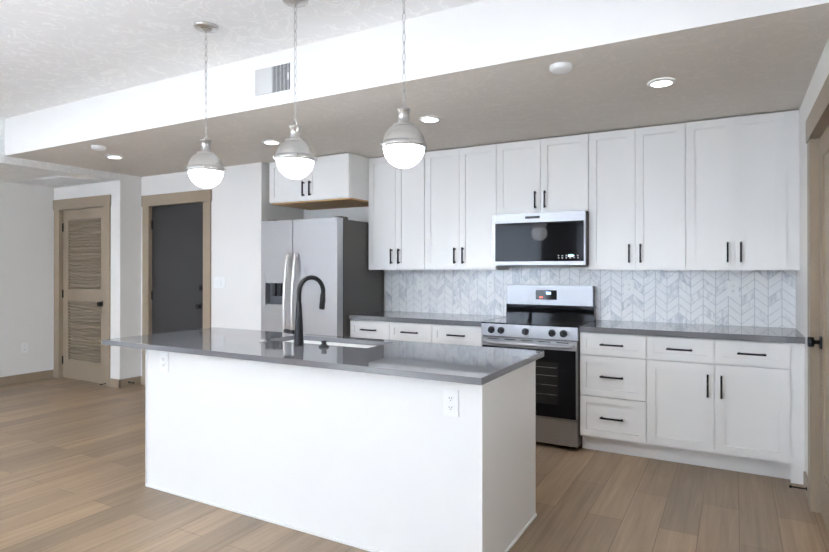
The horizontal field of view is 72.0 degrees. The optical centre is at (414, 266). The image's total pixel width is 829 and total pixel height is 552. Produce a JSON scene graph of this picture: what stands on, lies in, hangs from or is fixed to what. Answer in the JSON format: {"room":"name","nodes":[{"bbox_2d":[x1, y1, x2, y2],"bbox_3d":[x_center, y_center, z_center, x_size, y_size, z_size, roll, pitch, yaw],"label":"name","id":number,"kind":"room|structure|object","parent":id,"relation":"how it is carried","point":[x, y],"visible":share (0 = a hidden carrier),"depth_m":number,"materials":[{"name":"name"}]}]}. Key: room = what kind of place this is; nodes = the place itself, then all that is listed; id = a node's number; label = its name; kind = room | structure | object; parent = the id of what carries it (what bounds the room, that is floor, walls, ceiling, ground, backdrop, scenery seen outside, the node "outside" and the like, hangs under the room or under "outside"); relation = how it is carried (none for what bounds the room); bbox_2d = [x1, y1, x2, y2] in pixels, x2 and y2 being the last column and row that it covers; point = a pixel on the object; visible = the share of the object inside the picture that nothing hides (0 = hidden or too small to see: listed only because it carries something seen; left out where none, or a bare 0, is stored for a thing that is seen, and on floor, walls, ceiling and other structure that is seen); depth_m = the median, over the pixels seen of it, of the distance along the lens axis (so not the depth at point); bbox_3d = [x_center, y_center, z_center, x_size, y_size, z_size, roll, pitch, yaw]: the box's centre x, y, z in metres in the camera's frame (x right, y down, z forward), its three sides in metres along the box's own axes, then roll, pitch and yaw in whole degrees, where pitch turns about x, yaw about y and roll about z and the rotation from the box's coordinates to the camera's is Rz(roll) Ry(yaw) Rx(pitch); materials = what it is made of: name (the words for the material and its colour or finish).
{"room":"kitchen","nodes":[
{"label":"kitchen","id":0,"kind":"room"},
{"bbox_2d":[0,182,53,376],"bbox_3d":[-6.360,-0.027,3.784,0.150,2.750,7.850,0,0,29],"label":"wall","id":1,"kind":"structure","parent":0,"point":[26,263],"depth_m":6.77,"materials":[{"name":"white paint"}]},
{"bbox_2d":[21,343,27,352],"bbox_3d":[-4.604,0.957,6.746,0.010,0.116,0.072,0,0,29],"label":"outlet","id":2,"kind":"object","parent":1,"relation":"attached to","point":[24,347],"visible":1,"depth_m":6.74,"materials":[{"name":"white plastic"}]},
{"bbox_2d":[0,118,119,187],"bbox_3d":[-5.820,-1.193,3.404,1.468,0.420,7.710,0,0,29],"label":"ceiling soffit","id":3,"kind":"structure","parent":0,"point":[14,170],"depth_m":5.92,"materials":[{"name":"white paint"}]},
{"bbox_2d":[19,175,96,185],"bbox_3d":[-4.024,-0.965,6.437,0.830,0.016,0.400,0,0,29],"label":"air vent","id":4,"kind":"object","parent":3,"relation":"attached to","point":[58,180],"visible":1,"depth_m":6.38,"materials":[{"name":"white plastic"}]},
{"bbox_2d":[54,174,132,379],"bbox_3d":[-3.900,-0.017,6.818,1.470,2.750,0.150,0,0,29],"label":"wall","id":5,"kind":"structure","parent":0,"point":[120,191],"depth_m":6.43,"materials":[{"name":"white paint"}]},
{"bbox_2d":[62,207,102,383],"bbox_3d":[-3.930,0.330,6.765,0.897,2.039,0.099,0,0,29],"label":"louvered closet door","id":6,"kind":"structure","parent":5,"relation":"in","point":[82,297],"depth_m":6.80,"materials":[{"name":"brown wood"}]},
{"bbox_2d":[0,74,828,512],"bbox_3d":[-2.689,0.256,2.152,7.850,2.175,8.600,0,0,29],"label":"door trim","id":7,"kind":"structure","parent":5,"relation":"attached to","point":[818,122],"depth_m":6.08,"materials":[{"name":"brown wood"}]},
{"bbox_2d":[132,162,271,376],"bbox_3d":[-2.405,-0.019,6.213,2.030,2.750,0.260,0,0,29],"label":"wall","id":8,"kind":"structure","parent":0,"point":[241,207],"depth_m":5.91,"materials":[{"name":"white paint"}]},
{"bbox_2d":[151,203,202,333],"bbox_3d":[-2.636,0.329,6.341,0.905,2.039,0.106,0,0,29],"label":"entry door","id":9,"kind":"structure","parent":8,"relation":"in","point":[177,270],"depth_m":6.35,"materials":[{"name":"grey wood"}]},
{"bbox_2d":[214,277,224,287],"bbox_3d":[-2.046,0.165,5.983,0.164,0.116,0.009,0,0,29],"label":"switch plate","id":10,"kind":"object","parent":8,"relation":"attached to","point":[219,282],"visible":1,"depth_m":5.97,"materials":[{"name":"white plastic"}]},
{"bbox_2d":[0,0,482,118],"bbox_3d":[-2.754,-1.467,2.194,8.300,0.120,9.200,0,0,29],"label":"ceiling","id":11,"kind":"structure","parent":0,"point":[53,53],"depth_m":3.46,"materials":[{"name":"white paint"}]},
{"bbox_2d":[185,21,225,187],"bbox_3d":[-1.214,-0.931,3.322,0.208,0.944,0.208,0,0,29],"label":"pendant light","id":12,"kind":"object","parent":11,"relation":"hanging from","point":[204,168],"visible":1,"depth_m":3.27,"materials":[{"name":"silver metal"}]},
{"bbox_2d":[273,0,316,178],"bbox_3d":[-0.625,-0.932,2.992,0.208,0.944,0.208,0,0,29],"label":"pendant light","id":13,"kind":"object","parent":11,"relation":"hanging from","point":[294,157],"visible":1,"depth_m":2.94,"materials":[{"name":"silver metal"}]},
{"bbox_2d":[380,0,426,167],"bbox_3d":[-0.050,-0.933,2.669,0.208,0.944,0.208,0,0,29],"label":"pendant light","id":14,"kind":"object","parent":11,"relation":"hanging from","point":[403,144],"visible":1,"depth_m":2.60,"materials":[{"name":"silver metal"}]},
{"bbox_2d":[0,377,828,551],"bbox_3d":[-2.754,1.403,2.185,8.300,0.120,9.200,0,0,29],"label":"floor","id":15,"kind":"structure","parent":0,"point":[72,465],"depth_m":3.26,"materials":[{"name":"brown wood"}]},
{"bbox_2d":[261,216,383,336],"bbox_3d":[-0.909,0.450,5.562,0.905,1.808,0.848,0,0,29],"label":"refrigerator","id":16,"kind":"object","parent":15,"relation":"on","point":[332,254],"visible":0.65,"depth_m":5.24,"materials":[{"name":"grey metal"}]},
{"bbox_2d":[145,351,536,551],"bbox_3d":[-0.491,0.919,3.308,2.226,0.854,0.788,0,0,29],"label":"kitchen island","id":17,"kind":"object","parent":15,"relation":"on","point":[366,444],"depth_m":2.82,"materials":[{"name":"white"}]},
{"bbox_2d":[160,352,168,371],"bbox_3d":[-1.506,0.572,3.430,0.072,0.116,0.010,0,0,29],"label":"outlet","id":18,"kind":"object","parent":17,"relation":"attached to","point":[164,357],"depth_m":3.43,"materials":[{"name":"white plastic"}]},
{"bbox_2d":[102,327,543,386],"bbox_3d":[-0.635,0.477,3.378,2.590,0.030,0.890,0,0,29],"label":"island countertop","id":19,"kind":"structure","parent":17,"relation":"on","point":[443,363],"depth_m":3.05,"materials":[{"name":"grey stone"}]},
{"bbox_2d":[283,275,325,345],"bbox_3d":[-0.663,0.256,3.441,0.167,0.411,0.213,0,0,29],"label":"faucet","id":20,"kind":"object","parent":19,"relation":"on","point":[297,332],"visible":1,"depth_m":3.35,"materials":[{"name":"black metal"}]},
{"bbox_2d":[319,340,328,347],"bbox_3d":[-0.521,0.442,3.285,0.060,0.038,0.060,0,0,23],"label":"accessory","id":21,"kind":"object","parent":19,"relation":"on","point":[323,344],"depth_m":3.27,"materials":[{"name":"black metal"}]},
{"bbox_2d":[282,339,377,346],"bbox_3d":[-0.539,0.604,3.559,0.800,0.246,0.320,0,0,29],"label":"sink","id":22,"kind":"object","parent":19,"relation":"in","point":[337,342],"depth_m":3.67,"materials":[{"name":"silver metal"}]},
{"bbox_2d":[443,389,458,416],"bbox_3d":[0.159,0.595,2.495,0.072,0.116,0.010,0,0,29],"label":"outlet","id":23,"kind":"object","parent":17,"relation":"attached to","point":[450,402],"depth_m":2.49,"materials":[{"name":"white plastic"}]},
{"bbox_2d":[349,319,396,339],"bbox_3d":[-0.226,0.915,5.341,0.480,0.876,0.618,0,0,29],"label":"base cabinet","id":24,"kind":"object","parent":15,"relation":"on","point":[359,328],"depth_m":5.07,"materials":[{"name":"white wood"}]},
{"bbox_2d":[397,323,482,345],"bbox_3d":[0.287,0.915,5.053,0.937,0.876,0.618,0,0,29],"label":"base cabinet","id":25,"kind":"object","parent":15,"relation":"on","point":[415,332],"depth_m":4.75,"materials":[{"name":"white wood"}]},
{"bbox_2d":[349,311,505,326],"bbox_3d":[0.125,0.457,5.137,1.294,0.040,0.633,0,0,29],"label":"countertop","id":26,"kind":"structure","parent":25,"relation":"on","point":[450,320],"depth_m":4.96,"materials":[{"name":"grey stone"}]},
{"bbox_2d":[481,285,595,448],"bbox_3d":[0.995,0.753,4.580,0.754,1.195,0.696,0,0,29],"label":"range","id":27,"kind":"object","parent":15,"relation":"on","point":[548,320],"visible":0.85,"depth_m":4.29,"materials":[{"name":"grey metal"}]},
{"bbox_2d":[579,331,656,458],"bbox_3d":[1.586,0.912,4.324,0.517,0.876,0.618,0,0,29],"label":"base cabinet","id":28,"kind":"object","parent":15,"relation":"on","point":[618,373],"depth_m":4.06,"materials":[{"name":"white wood"}]},
{"bbox_2d":[657,335,804,484],"bbox_3d":[2.156,0.911,4.004,0.912,0.876,0.618,0,0,29],"label":"base cabinet","id":29,"kind":"object","parent":15,"relation":"on","point":[729,397],"depth_m":3.71,"materials":[{"name":"white wood"}]},
{"bbox_2d":[579,320,804,342],"bbox_3d":[1.955,0.454,4.110,1.366,0.040,0.633,0,0,29],"label":"countertop","id":30,"kind":"structure","parent":29,"relation":"on","point":[599,327],"depth_m":3.95,"materials":[{"name":"grey stone"}]},
{"bbox_2d":[5,0,828,176],"bbox_3d":[-0.476,-1.224,4.749,6.530,0.350,2.212,0,0,29],"label":"ceiling soffit","id":31,"kind":"structure","parent":0,"point":[479,73],"depth_m":3.49,"materials":[{"name":"white paint"}]},
{"bbox_2d":[91,145,105,150],"bbox_3d":[-2.747,-1.032,4.963,0.115,0.030,0.115,0,0,-10],"label":"smoke detector","id":32,"kind":"object","parent":31,"relation":"attached to","point":[95,147],"depth_m":4.93,"materials":[{"name":"white plastic"}]},
{"bbox_2d":[105,155,123,158],"bbox_3d":[-2.842,-1.038,5.407,0.155,0.017,0.155,0,0,-16],"label":"recessed light","id":33,"kind":"object","parent":31,"relation":"attached to","point":[109,156],"depth_m":5.38,"materials":[{"name":"white plastic"}]},
{"bbox_2d":[262,140,280,144],"bbox_3d":[-1.197,-1.040,4.782,0.155,0.017,0.155,0,0,-16],"label":"recessed light","id":34,"kind":"object","parent":31,"relation":"attached to","point":[272,142],"depth_m":4.75,"materials":[{"name":"white plastic"}]},
{"bbox_2d":[252,57,293,100],"bbox_3d":[-0.930,-1.222,3.727,0.360,0.230,0.018,0,0,29],"label":"air vent register","id":35,"kind":"object","parent":31,"relation":"attached to","point":[273,79],"visible":1,"depth_m":3.72,"materials":[{"name":"white plastic"}]},
{"bbox_2d":[419,116,440,121],"bbox_3d":[0.111,-1.042,4.047,0.155,0.017,0.155,0,0,-16],"label":"recessed light","id":36,"kind":"object","parent":31,"relation":"attached to","point":[426,118],"depth_m":4.01,"materials":[{"name":"white plastic"}]},
{"bbox_2d":[550,62,571,73],"bbox_3d":[0.767,-1.039,2.990,0.115,0.030,0.115,0,0,-10],"label":"smoke detector","id":37,"kind":"object","parent":31,"relation":"attached to","point":[560,67],"depth_m":2.96,"materials":[{"name":"white plastic"}]},
{"bbox_2d":[647,78,675,86],"bbox_3d":[1.407,-1.045,3.251,0.155,0.017,0.155,0,0,-16],"label":"recessed light","id":38,"kind":"object","parent":31,"relation":"attached to","point":[661,82],"depth_m":3.22,"materials":[{"name":"white plastic"}]},
{"bbox_2d":[272,205,588,310],"bbox_3d":[0.663,-0.023,5.007,4.800,2.750,0.640,0,0,29],"label":"wall","id":39,"kind":"structure","parent":0,"point":[290,213],"depth_m":5.96,"materials":[{"name":"white paint"}]},
{"bbox_2d":[269,153,368,209],"bbox_3d":[-0.863,-0.835,5.696,0.968,0.408,0.632,0,0,29],"label":"upper cabinet","id":40,"kind":"object","parent":39,"relation":"attached to","point":[336,181],"depth_m":5.38,"materials":[{"name":"white wood"}]},
{"bbox_2d":[365,151,432,269],"bbox_3d":[-0.070,-0.506,5.427,0.670,1.068,0.322,0,0,29],"label":"upper cabinet","id":41,"kind":"object","parent":39,"relation":"attached to","point":[400,204],"depth_m":5.28,"materials":[{"name":"white wood"}]},
{"bbox_2d":[433,144,508,269],"bbox_3d":[0.469,-0.507,5.125,0.806,1.068,0.322,0,0,29],"label":"upper cabinet","id":42,"kind":"object","parent":39,"relation":"attached to","point":[462,177],"depth_m":4.96,"materials":[{"name":"white wood"}]},
{"bbox_2d":[493,135,576,214],"bbox_3d":[1.100,-0.738,4.771,0.762,0.608,0.322,0,0,29],"label":"upper cabinet","id":43,"kind":"object","parent":39,"relation":"attached to","point":[538,175],"depth_m":4.65,"materials":[{"name":"white wood"}]},
{"bbox_2d":[493,210,588,265],"bbox_3d":[1.077,-0.220,4.728,0.756,0.421,0.418,0,0,29],"label":"microwave","id":44,"kind":"object","parent":43,"relation":"attached to","point":[545,239],"visible":0.98,"depth_m":4.53,"materials":[{"name":"grey metal"}]},
{"bbox_2d":[386,268,795,327],"bbox_3d":[1.210,0.221,4.889,3.430,0.430,0.009,0,0,29],"label":"tile backsplash","id":45,"kind":"structure","parent":39,"relation":"attached to","point":[765,298],"depth_m":4.56,"materials":[{"name":"tile"}]},
{"bbox_2d":[417,278,423,289],"bbox_3d":[0.059,0.163,5.524,0.072,0.116,0.010,0,0,29],"label":"outlet","id":46,"kind":"object","parent":45,"relation":"attached to","point":[420,281],"depth_m":5.52,"materials":[{"name":"white plastic"}]},
{"bbox_2d":[487,278,493,290],"bbox_3d":[0.687,0.162,5.172,0.072,0.116,0.010,0,0,29],"label":"outlet","id":47,"kind":"object","parent":45,"relation":"attached to","point":[490,281],"depth_m":5.17,"materials":[{"name":"white plastic"}]},
{"bbox_2d":[624,280,633,293],"bbox_3d":[1.724,0.161,4.589,0.072,0.116,0.010,0,0,29],"label":"outlet","id":48,"kind":"object","parent":45,"relation":"attached to","point":[628,284],"depth_m":4.59,"materials":[{"name":"white plastic"}]},
{"bbox_2d":[727,281,738,295],"bbox_3d":[2.361,0.160,4.232,0.072,0.116,0.010,0,0,29],"label":"outlet","id":49,"kind":"object","parent":45,"relation":"attached to","point":[732,288],"depth_m":4.23,"materials":[{"name":"white plastic"}]},
{"bbox_2d":[577,121,696,269],"bbox_3d":[1.731,-0.509,4.416,0.805,1.068,0.322,0,0,29],"label":"upper cabinet","id":50,"kind":"object","parent":39,"relation":"attached to","point":[637,187],"depth_m":4.25,"materials":[{"name":"white wood"}]},
{"bbox_2d":[697,110,799,269],"bbox_3d":[2.302,-0.510,4.096,0.744,1.068,0.322,0,0,29],"label":"upper cabinet","id":51,"kind":"object","parent":39,"relation":"attached to","point":[719,194],"depth_m":3.92,"materials":[{"name":"white wood"}]},
{"bbox_2d":[796,37,828,475],"bbox_3d":[0.705,-0.037,0.333,0.150,2.750,8.750,0,0,29],"label":"wall","id":52,"kind":"structure","parent":0,"point":[820,75],"depth_m":3.51,"materials":[{"name":"white paint"}]},
{"bbox_2d":[789,485,806,490],"bbox_3d":[2.252,1.297,3.354,0.087,0.022,0.021,0,0,29],"label":"door stop","id":53,"kind":"object","parent":52,"relation":"attached to","point":[791,486],"depth_m":3.35,"materials":[{"name":"black metal"}]},
{"bbox_2d":[807,125,828,534],"bbox_3d":[1.984,0.317,2.733,0.097,2.039,0.904,0,0,29],"label":"door","id":54,"kind":"structure","parent":52,"relation":"attached to","point":[823,341],"depth_m":3.02,"materials":[{"name":"brown wood"}]}
]}

